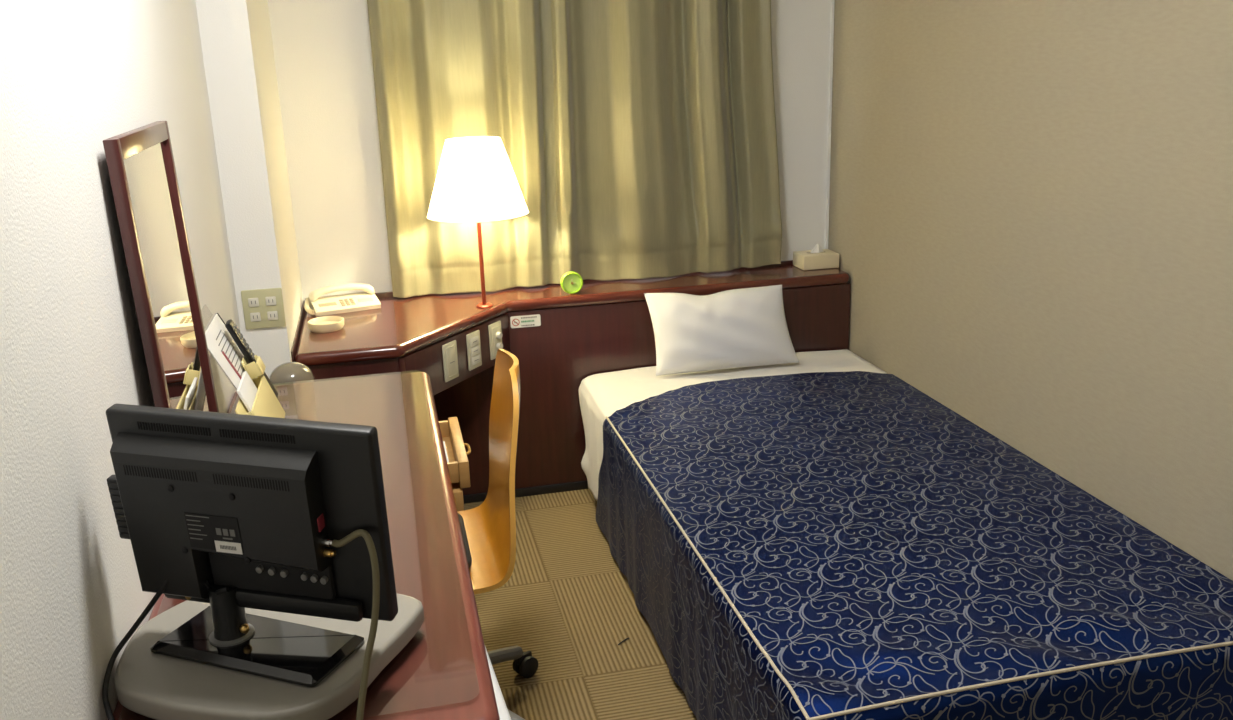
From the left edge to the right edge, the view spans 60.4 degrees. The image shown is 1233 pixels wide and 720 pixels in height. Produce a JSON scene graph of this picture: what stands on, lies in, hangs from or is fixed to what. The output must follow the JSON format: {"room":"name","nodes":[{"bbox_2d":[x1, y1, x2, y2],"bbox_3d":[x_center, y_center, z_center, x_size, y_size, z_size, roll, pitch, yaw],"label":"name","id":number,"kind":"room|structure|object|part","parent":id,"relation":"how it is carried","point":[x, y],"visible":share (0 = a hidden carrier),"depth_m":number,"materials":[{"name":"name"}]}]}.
{"room":"hotel room","nodes":[
{"label":"hotel room","id":0,"kind":"room"},
{"bbox_2d":[0,0,240,719],"bbox_3d":[-0.731,-0.051,1.309,0.100,2.350,4.527,-5,17,-12],"label":"wall","id":1,"kind":"structure","parent":0,"point":[76,75],"depth_m":1.32,"materials":[{"name":"white paint"}]},
{"bbox_2d":[201,304,212,329],"bbox_3d":[-0.844,-0.083,2.160,0.013,0.027,0.179,-5,17,-12],"label":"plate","id":2,"kind":"object","parent":1,"relation":"attached to","point":[206,313],"visible":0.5,"depth_m":2.19,"materials":[{"name":"beige plastic"}]},
{"bbox_2d":[195,0,302,377],"bbox_3d":[-1.034,-0.558,3.040,0.118,2.350,0.677,-5,17,-12],"label":"wall","id":3,"kind":"structure","parent":0,"point":[236,35],"depth_m":2.75,"materials":[{"name":"white paint"}]},
{"bbox_2d":[241,288,285,328],"bbox_3d":[-0.939,-0.136,2.817,0.104,0.106,0.010,-5,17,-12],"label":"wall outlet","id":4,"kind":"object","parent":3,"relation":"attached to","point":[262,308],"visible":1,"depth_m":2.81,"materials":[{"name":"beige plastic"}]},
{"bbox_2d":[248,298,258,306],"bbox_3d":[-0.962,-0.152,2.804,0.026,0.024,0.003,-5,17,-12],"label":"socket","id":5,"kind":"object","parent":4,"relation":"attached to","point":[252,302],"depth_m":2.80,"materials":[{"name":"grey plastic"}]},
{"bbox_2d":[250,312,260,321],"bbox_3d":[-0.960,-0.114,2.815,0.026,0.024,0.003,-5,17,-12],"label":"socket","id":6,"kind":"object","parent":4,"relation":"attached to","point":[254,316],"depth_m":2.81,"materials":[{"name":"grey plastic"}]},
{"bbox_2d":[265,296,275,305],"bbox_3d":[-0.919,-0.157,2.813,0.026,0.024,0.003,-5,17,-12],"label":"socket","id":7,"kind":"object","parent":4,"relation":"attached to","point":[269,300],"depth_m":2.81,"materials":[{"name":"grey plastic"}]},
{"bbox_2d":[267,311,277,319],"bbox_3d":[-0.917,-0.118,2.824,0.026,0.024,0.003,-5,17,-12],"label":"socket","id":8,"kind":"object","parent":4,"relation":"attached to","point":[271,315],"depth_m":2.82,"materials":[{"name":"grey plastic"}]},
{"bbox_2d":[268,0,830,300],"bbox_3d":[-0.216,-0.750,3.595,1.977,2.350,0.100,-5,17,-12],"label":"wall","id":9,"kind":"structure","parent":0,"point":[322,48],"depth_m":3.45,"materials":[{"name":"white paint"}]},
{"bbox_2d":[825,0,834,248],"bbox_3d":[0.744,-1.158,3.648,0.010,1.660,0.008,-5,17,-12],"label":"trim","id":10,"kind":"structure","parent":9,"relation":"attached to","point":[832,1],"depth_m":3.74,"materials":[{"name":"white paper"}]},
{"bbox_3d":[-0.136,-1.647,3.240,1.444,0.024,0.112,-5,17,-12],"label":"rail","id":11,"kind":"object","parent":9,"relation":"attached to","visible":0},
{"bbox_2d":[367,0,562,297],"bbox_3d":[-0.469,-0.914,3.361,0.602,1.426,0.086,-5,17,-12],"label":"curtain","id":12,"kind":"object","parent":11,"relation":"hanging from","point":[443,69],"visible":0.84,"depth_m":3.40,"materials":[{"name":"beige fabric"}]},
{"bbox_2d":[554,0,781,280],"bbox_3d":[0.176,-0.976,3.497,0.788,1.426,0.090,-5,17,-12],"label":"curtain","id":13,"kind":"object","parent":11,"relation":"hanging from","point":[669,167],"visible":1,"depth_m":3.55,"materials":[{"name":"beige fabric"}]},
{"bbox_2d":[464,489,696,719],"bbox_3d":[0.274,0.971,2.061,2.177,0.100,4.927,-5,17,-12],"label":"floor","id":14,"kind":"structure","parent":0,"point":[565,600],"depth_m":2.81,"materials":[{"name":"carpet"}]},
{"bbox_2d":[113,372,499,719],"bbox_3d":[-0.526,0.588,2.032,0.473,0.700,1.516,-5,17,-12],"label":"desk","id":15,"kind":"object","parent":14,"relation":"on","point":[441,672],"visible":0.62,"depth_m":1.71,"materials":[{"name":"brown wood"}]},
{"bbox_2d":[269,362,314,385],"bbox_3d":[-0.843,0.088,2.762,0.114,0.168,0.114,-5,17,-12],"label":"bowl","id":16,"kind":"object","parent":15,"relation":"on","point":[286,373],"visible":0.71,"depth_m":2.71,"materials":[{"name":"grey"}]},
{"bbox_3d":[-0.542,0.245,1.947,0.435,0.005,1.454,-5,17,-12],"label":"sheet","id":17,"kind":"object","parent":15,"relation":"on","visible":0},
{"bbox_2d":[103,121,218,411],"bbox_3d":[-0.760,-0.060,1.824,0.038,0.663,0.446,-6,17,-12],"label":"leaning mirror","id":18,"kind":"object","parent":17,"relation":"on","point":[140,161],"visible":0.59,"depth_m":1.75,"materials":[{"name":"brown wood"}]},
{"bbox_2d":[205,313,256,389],"bbox_3d":[-0.802,0.028,2.270,0.096,0.240,0.312,-5,17,-12],"label":"board","id":19,"kind":"object","parent":17,"relation":"on","point":[220,344],"visible":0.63,"depth_m":2.21,"materials":[{"name":"white paper"}]},
{"bbox_2d":[235,355,285,417],"bbox_3d":[-0.745,0.092,2.210,0.075,0.142,0.280,-5,17,-12],"label":"holder","id":20,"kind":"object","parent":17,"relation":"on","point":[266,403],"visible":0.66,"depth_m":2.26,"materials":[{"name":"yellow plastic"}]},
{"bbox_2d":[237,371,257,411],"bbox_3d":[-0.748,0.096,2.202,0.050,0.120,0.152,-5,17,-12],"label":"brochure","id":21,"kind":"object","parent":20,"relation":"in","point":[247,390],"visible":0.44,"depth_m":2.17,"materials":[{"name":"white paper"}]},
{"bbox_2d":[225,319,277,396],"bbox_3d":[-0.797,0.002,2.316,0.105,0.193,0.038,-15,21,-37],"label":"remote control","id":22,"kind":"object","parent":20,"relation":"in","point":[232,328],"visible":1,"depth_m":2.28,"materials":[{"name":"black plastic"}]},
{"bbox_2d":[114,593,423,719],"bbox_3d":[-0.469,0.384,1.391,0.358,0.041,0.308,3,17,15],"label":"monitor stand","id":23,"kind":"object","parent":17,"relation":"on","point":[149,684],"visible":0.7,"depth_m":1.29,"materials":[{"name":"grey plastic"}]},
{"bbox_2d":[106,404,397,686],"bbox_3d":[-0.460,0.215,1.313,0.376,0.327,0.126,5,18,21],"label":"television","id":24,"kind":"object","parent":23,"relation":"on","point":[237,512],"visible":1,"depth_m":1.28,"materials":[{"name":"black plastic"}]},
{"bbox_2d":[102,580,168,719],"bbox_3d":[-0.572,0.507,1.293,0.093,0.440,0.227,-5,17,-12],"label":"power cord","id":25,"kind":"object","parent":24,"relation":"attached to","point":[107,707],"visible":1,"depth_m":1.33,"materials":[{"name":"black rubber"}]},
{"bbox_2d":[123,465,197,481],"bbox_3d":[-0.545,0.135,1.265,0.097,0.018,0.004,2,17,12],"label":"vent grille","id":26,"kind":"object","parent":24,"relation":"attached to","point":[131,473],"depth_m":1.26,"materials":[{"name":"black plastic"}]},
{"bbox_2d":[137,421,210,435],"bbox_3d":[-0.532,0.083,1.272,0.097,0.015,0.002,2,17,12],"label":"vent grille","id":27,"kind":"object","parent":24,"relation":"attached to","point":[144,428],"depth_m":1.27,"materials":[{"name":"black plastic"}]},
{"bbox_2d":[186,515,234,539],"bbox_3d":[-0.491,0.204,1.281,0.063,0.034,0.004,2,17,12],"label":"print","id":28,"kind":"object","parent":24,"relation":"on","point":[198,527],"depth_m":1.28,"materials":[{"name":"grey"}]},
{"bbox_3d":[-0.502,0.291,1.330,0.041,0.024,0.011,9,20,32],"label":"clamp lever","id":29,"kind":"part","parent":24,"relation":"part of","materials":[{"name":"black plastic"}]},
{"bbox_3d":[-0.476,0.344,1.355,0.012,0.012,0.012,5,18,21],"label":"brass knob","id":30,"kind":"part","parent":24,"relation":"part of","materials":[{"name":"brown metal"}]},
{"bbox_2d":[213,474,288,490],"bbox_3d":[-0.429,0.143,1.242,0.097,0.018,0.004,2,17,12],"label":"vent grille","id":31,"kind":"object","parent":24,"relation":"attached to","point":[221,482],"depth_m":1.24,"materials":[{"name":"black plastic"}]},
{"bbox_2d":[219,429,294,443],"bbox_3d":[-0.425,0.090,1.251,0.097,0.015,0.002,2,17,12],"label":"vent grille","id":32,"kind":"object","parent":24,"relation":"attached to","point":[226,436],"depth_m":1.25,"materials":[{"name":"black plastic"}]},
{"bbox_2d":[256,565,263,572],"bbox_3d":[-0.444,0.260,1.317,0.008,0.010,0.008,2,17,12],"label":"socket","id":33,"kind":"object","parent":24,"relation":"attached to","point":[259,568],"depth_m":1.31,"materials":[{"name":"grey paint"}]},
{"bbox_2d":[268,567,275,575],"bbox_3d":[-0.428,0.262,1.314,0.008,0.010,0.008,2,17,12],"label":"socket","id":34,"kind":"object","parent":24,"relation":"attached to","point":[271,570],"depth_m":1.31,"materials":[{"name":"grey paint"}]},
{"bbox_2d":[280,569,287,577],"bbox_3d":[-0.411,0.264,1.311,0.008,0.010,0.008,2,17,12],"label":"socket","id":35,"kind":"object","parent":24,"relation":"attached to","point":[283,572],"depth_m":1.31,"materials":[{"name":"grey paint"}]},
{"bbox_2d":[301,572,308,580],"bbox_3d":[-0.385,0.267,1.306,0.008,0.010,0.008,2,17,12],"label":"socket","id":36,"kind":"object","parent":24,"relation":"attached to","point":[304,575],"depth_m":1.30,"materials":[{"name":"grey paint"}]},
{"bbox_2d":[310,574,318,582],"bbox_3d":[-0.372,0.269,1.304,0.009,0.010,0.008,5,18,21],"label":"socket","id":37,"kind":"object","parent":24,"relation":"attached to","point":[314,577],"depth_m":1.30,"materials":[{"name":"grey metal"}]},
{"bbox_2d":[320,576,327,584],"bbox_3d":[-0.360,0.271,1.302,0.008,0.010,0.008,2,17,12],"label":"socket","id":38,"kind":"object","parent":24,"relation":"attached to","point":[323,579],"depth_m":1.30,"materials":[{"name":"grey metal"}]},
{"bbox_2d":[322,537,332,545],"bbox_3d":[-0.349,0.220,1.278,0.015,0.011,0.010,2,17,12],"label":"socket","id":39,"kind":"object","parent":24,"relation":"attached to","point":[326,541],"depth_m":1.27,"materials":[{"name":"silver metal"}]},
{"bbox_2d":[323,548,335,556],"bbox_3d":[-0.348,0.234,1.284,0.015,0.011,0.010,2,17,12],"label":"socket","id":40,"kind":"object","parent":24,"relation":"attached to","point":[327,552],"depth_m":1.28,"materials":[{"name":"gold metal"}]},
{"bbox_2d":[332,529,379,719],"bbox_3d":[-0.292,0.546,1.307,0.054,0.680,0.146,-5,17,-12],"label":"cable","id":41,"kind":"object","parent":24,"relation":"attached to","point":[368,539],"visible":1,"depth_m":1.26,"materials":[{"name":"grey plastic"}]},
{"bbox_2d":[439,417,470,511],"bbox_3d":[-0.616,0.435,2.790,0.489,0.525,0.368,-5,17,-12],"label":"drawer pedestal","id":42,"kind":"object","parent":14,"relation":"on","point":[458,464],"visible":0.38,"depth_m":2.67,"materials":[{"name":"brown wood"}]},
{"bbox_2d":[443,441,448,461],"bbox_3d":[-0.497,0.259,2.720,0.125,0.026,0.185,-5,17,-12],"label":"paper pad","id":43,"kind":"object","parent":42,"relation":"in","point":[443,441],"visible":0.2,"depth_m":2.74,"materials":[{"name":"white paper"}]},
{"bbox_3d":[-0.624,0.254,2.734,0.404,0.052,0.328,-5,17,-12],"label":"drawer","id":44,"kind":"part","parent":42,"relation":"part of","materials":[{"name":"brown wood"}]},
{"bbox_3d":[-0.431,0.317,2.796,0.026,0.076,0.346,-5,17,-12],"label":"drawer","id":45,"kind":"part","parent":42,"relation":"part of","materials":[{"name":"brown wood"}]},
{"bbox_3d":[-0.414,0.237,2.776,0.026,0.070,0.346,-5,17,-12],"label":"drawer","id":46,"kind":"part","parent":42,"relation":"part of","materials":[{"name":"brown wood"}]},
{"bbox_3d":[-0.393,0.233,2.778,0.020,0.008,0.078,-5,17,-12],"label":"handle","id":47,"kind":"part","parent":42,"relation":"part of","materials":[{"name":"gold metal"}]},
{"bbox_2d":[457,349,537,719],"bbox_3d":[-0.452,0.425,2.310,0.566,0.846,0.575,-5,17,-12],"label":"desk chair","id":48,"kind":"object","parent":14,"relation":"on","point":[488,530],"visible":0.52,"depth_m":2.31,"materials":[{"name":"brown wood"}]},
{"bbox_3d":[-0.318,0.716,2.495,0.231,0.061,0.032,-16,22,-40],"label":"leg","id":49,"kind":"part","parent":48,"relation":"part of","materials":[{"name":"grey paint"}]},
{"bbox_3d":[-0.298,0.764,2.333,0.231,0.061,0.032,7,19,28],"label":"leg","id":50,"kind":"part","parent":48,"relation":"part of","materials":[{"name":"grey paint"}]},
{"bbox_2d":[485,647,510,719],"bbox_3d":[-0.377,0.806,1.634,0.499,0.500,0.480,-5,17,-12],"label":"mini fridge","id":51,"kind":"object","parent":14,"relation":"on","point":[503,712],"visible":0.03,"depth_m":1.67,"materials":[{"name":"white metal"}]},
{"bbox_2d":[291,260,850,503],"bbox_3d":[-0.049,0.136,3.486,1.852,0.704,0.658,-5,17,-12],"label":"desk","id":52,"kind":"object","parent":14,"relation":"on","point":[605,326],"depth_m":3.53,"materials":[{"name":"brown wood"}]},
{"bbox_2d":[307,316,343,332],"bbox_3d":[-0.865,-0.106,3.154,0.106,0.027,0.106,-5,17,-12],"label":"ashtray","id":53,"kind":"object","parent":52,"relation":"on","point":[325,324],"visible":1,"depth_m":3.13,"materials":[{"name":"beige ceramic"}]},
{"bbox_2d":[304,283,380,315],"bbox_3d":[-0.884,-0.198,3.386,0.229,0.072,0.121,-9,18,-23],"label":"telephone","id":54,"kind":"object","parent":52,"relation":"on","point":[367,300],"visible":1,"depth_m":3.38,"materials":[{"name":"beige plastic"}]},
{"bbox_3d":[-0.968,-0.168,3.345,0.035,0.037,0.109,-12,19,-29],"label":"coiled cord","id":55,"kind":"part","parent":54,"relation":"part of","materials":[{"name":"beige plastic"}]},
{"bbox_2d":[442,340,458,381],"bbox_3d":[-0.497,0.003,3.175,0.010,0.116,0.068,7,19,26],"label":"switch plate","id":56,"kind":"object","parent":52,"relation":"attached to","point":[449,350],"visible":1,"depth_m":3.17,"materials":[{"name":"beige plastic"}]},
{"bbox_2d":[466,330,481,370],"bbox_3d":[-0.440,-0.030,3.281,0.012,0.116,0.068,7,19,26],"label":"switch plate","id":57,"kind":"object","parent":52,"relation":"attached to","point":[472,339],"visible":1,"depth_m":3.27,"materials":[{"name":"beige plastic"}]},
{"bbox_2d":[427,136,528,307],"bbox_3d":[-0.429,-0.423,3.298,0.317,0.525,0.317,-5,17,-12],"label":"table lamp","id":58,"kind":"object","parent":52,"relation":"on","point":[476,182],"visible":1,"depth_m":3.16,"materials":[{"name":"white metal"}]},
{"bbox_3d":[-0.433,-0.563,3.256,0.314,0.230,0.314,-5,17,-12],"label":"lamp shade","id":59,"kind":"part","parent":58,"relation":"part of","materials":[{"name":"fabric"}]},
{"bbox_2d":[488,321,502,359],"bbox_3d":[-0.380,-0.062,3.382,0.022,0.116,0.068,7,19,26],"label":"switch plate","id":60,"kind":"object","parent":52,"relation":"attached to","point":[495,332],"visible":0.87,"depth_m":3.37,"materials":[{"name":"beige plastic"}]},
{"bbox_3d":[-0.373,-0.044,3.389,0.012,0.023,0.023,7,19,26],"label":"dial knob","id":61,"kind":"part","parent":60,"relation":"part of","materials":[{"name":"beige plastic"}]},
{"bbox_3d":[-0.374,-0.078,3.379,0.012,0.023,0.023,7,19,26],"label":"dial knob","id":62,"kind":"part","parent":60,"relation":"part of","materials":[{"name":"beige plastic"}]},
{"bbox_2d":[510,314,540,327],"bbox_3d":[-0.297,-0.127,3.465,0.099,0.039,0.004,-5,17,-12],"label":"no smoking sign","id":63,"kind":"object","parent":52,"relation":"attached to","point":[526,320],"visible":1,"depth_m":3.46,"materials":[{"name":"white plastic"}]},
{"bbox_2d":[560,271,582,293],"bbox_3d":[-0.148,-0.255,3.492,0.074,0.074,0.019,-5,17,-12],"label":"desk clock","id":64,"kind":"object","parent":52,"relation":"on","point":[571,282],"visible":1,"depth_m":3.48,"materials":[{"name":"green plastic"}]},
{"bbox_2d":[294,265,849,366],"bbox_3d":[-0.056,-0.167,3.389,1.847,0.039,0.644,-5,17,-12],"label":"countertop","id":65,"kind":"structure","parent":52,"relation":"on","point":[401,327],"depth_m":3.42,"materials":[{"name":"brown wood"}]},
{"bbox_3d":[0.095,0.098,3.639,1.498,0.620,0.024,-5,17,-12],"label":"headboard panel","id":66,"kind":"part","parent":52,"relation":"part of","materials":[{"name":"brown wood"}]},
{"bbox_2d":[793,244,838,270],"bbox_3d":[0.713,-0.375,3.784,0.136,0.084,0.103,-5,17,-12],"label":"tissue box","id":67,"kind":"object","parent":52,"relation":"on","point":[817,258],"visible":1,"depth_m":3.75,"materials":[{"name":"beige cardboard"}]},
{"bbox_3d":[0.579,0.464,2.794,0.950,0.392,1.938,-5,17,-12],"label":"bed","id":68,"kind":"object","parent":14,"relation":"on","visible":0},
{"bbox_2d":[579,349,886,500],"bbox_3d":[0.406,0.255,3.414,0.990,0.365,0.590,-5,17,-12],"label":"sheet","id":69,"kind":"object","parent":68,"relation":"on","point":[601,395],"visible":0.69,"depth_m":3.47,"materials":[{"name":"white fabric"}]},
{"bbox_2d":[644,285,798,375],"bbox_3d":[0.354,-0.100,3.477,0.513,0.264,0.120,-5,17,-12],"label":"pillow","id":70,"kind":"object","parent":69,"relation":"on","point":[744,327],"visible":1,"depth_m":3.44,"materials":[{"name":"white fabric"}]},
{"bbox_2d":[596,371,1232,719],"bbox_3d":[0.594,0.488,2.657,1.006,0.423,1.745,-5,17,-12],"label":"bedspread","id":71,"kind":"object","parent":68,"relation":"on","point":[851,545],"visible":1,"depth_m":2.22,"materials":[{"name":"blue fabric"}]},
{"bbox_2d":[828,0,1232,580],"bbox_3d":[1.292,-0.245,1.737,0.100,2.350,4.527,-5,17,-12],"label":"wall","id":72,"kind":"structure","parent":0,"point":[1031,201],"depth_m":2.55,"materials":[{"name":"beige paint"}]}
]}

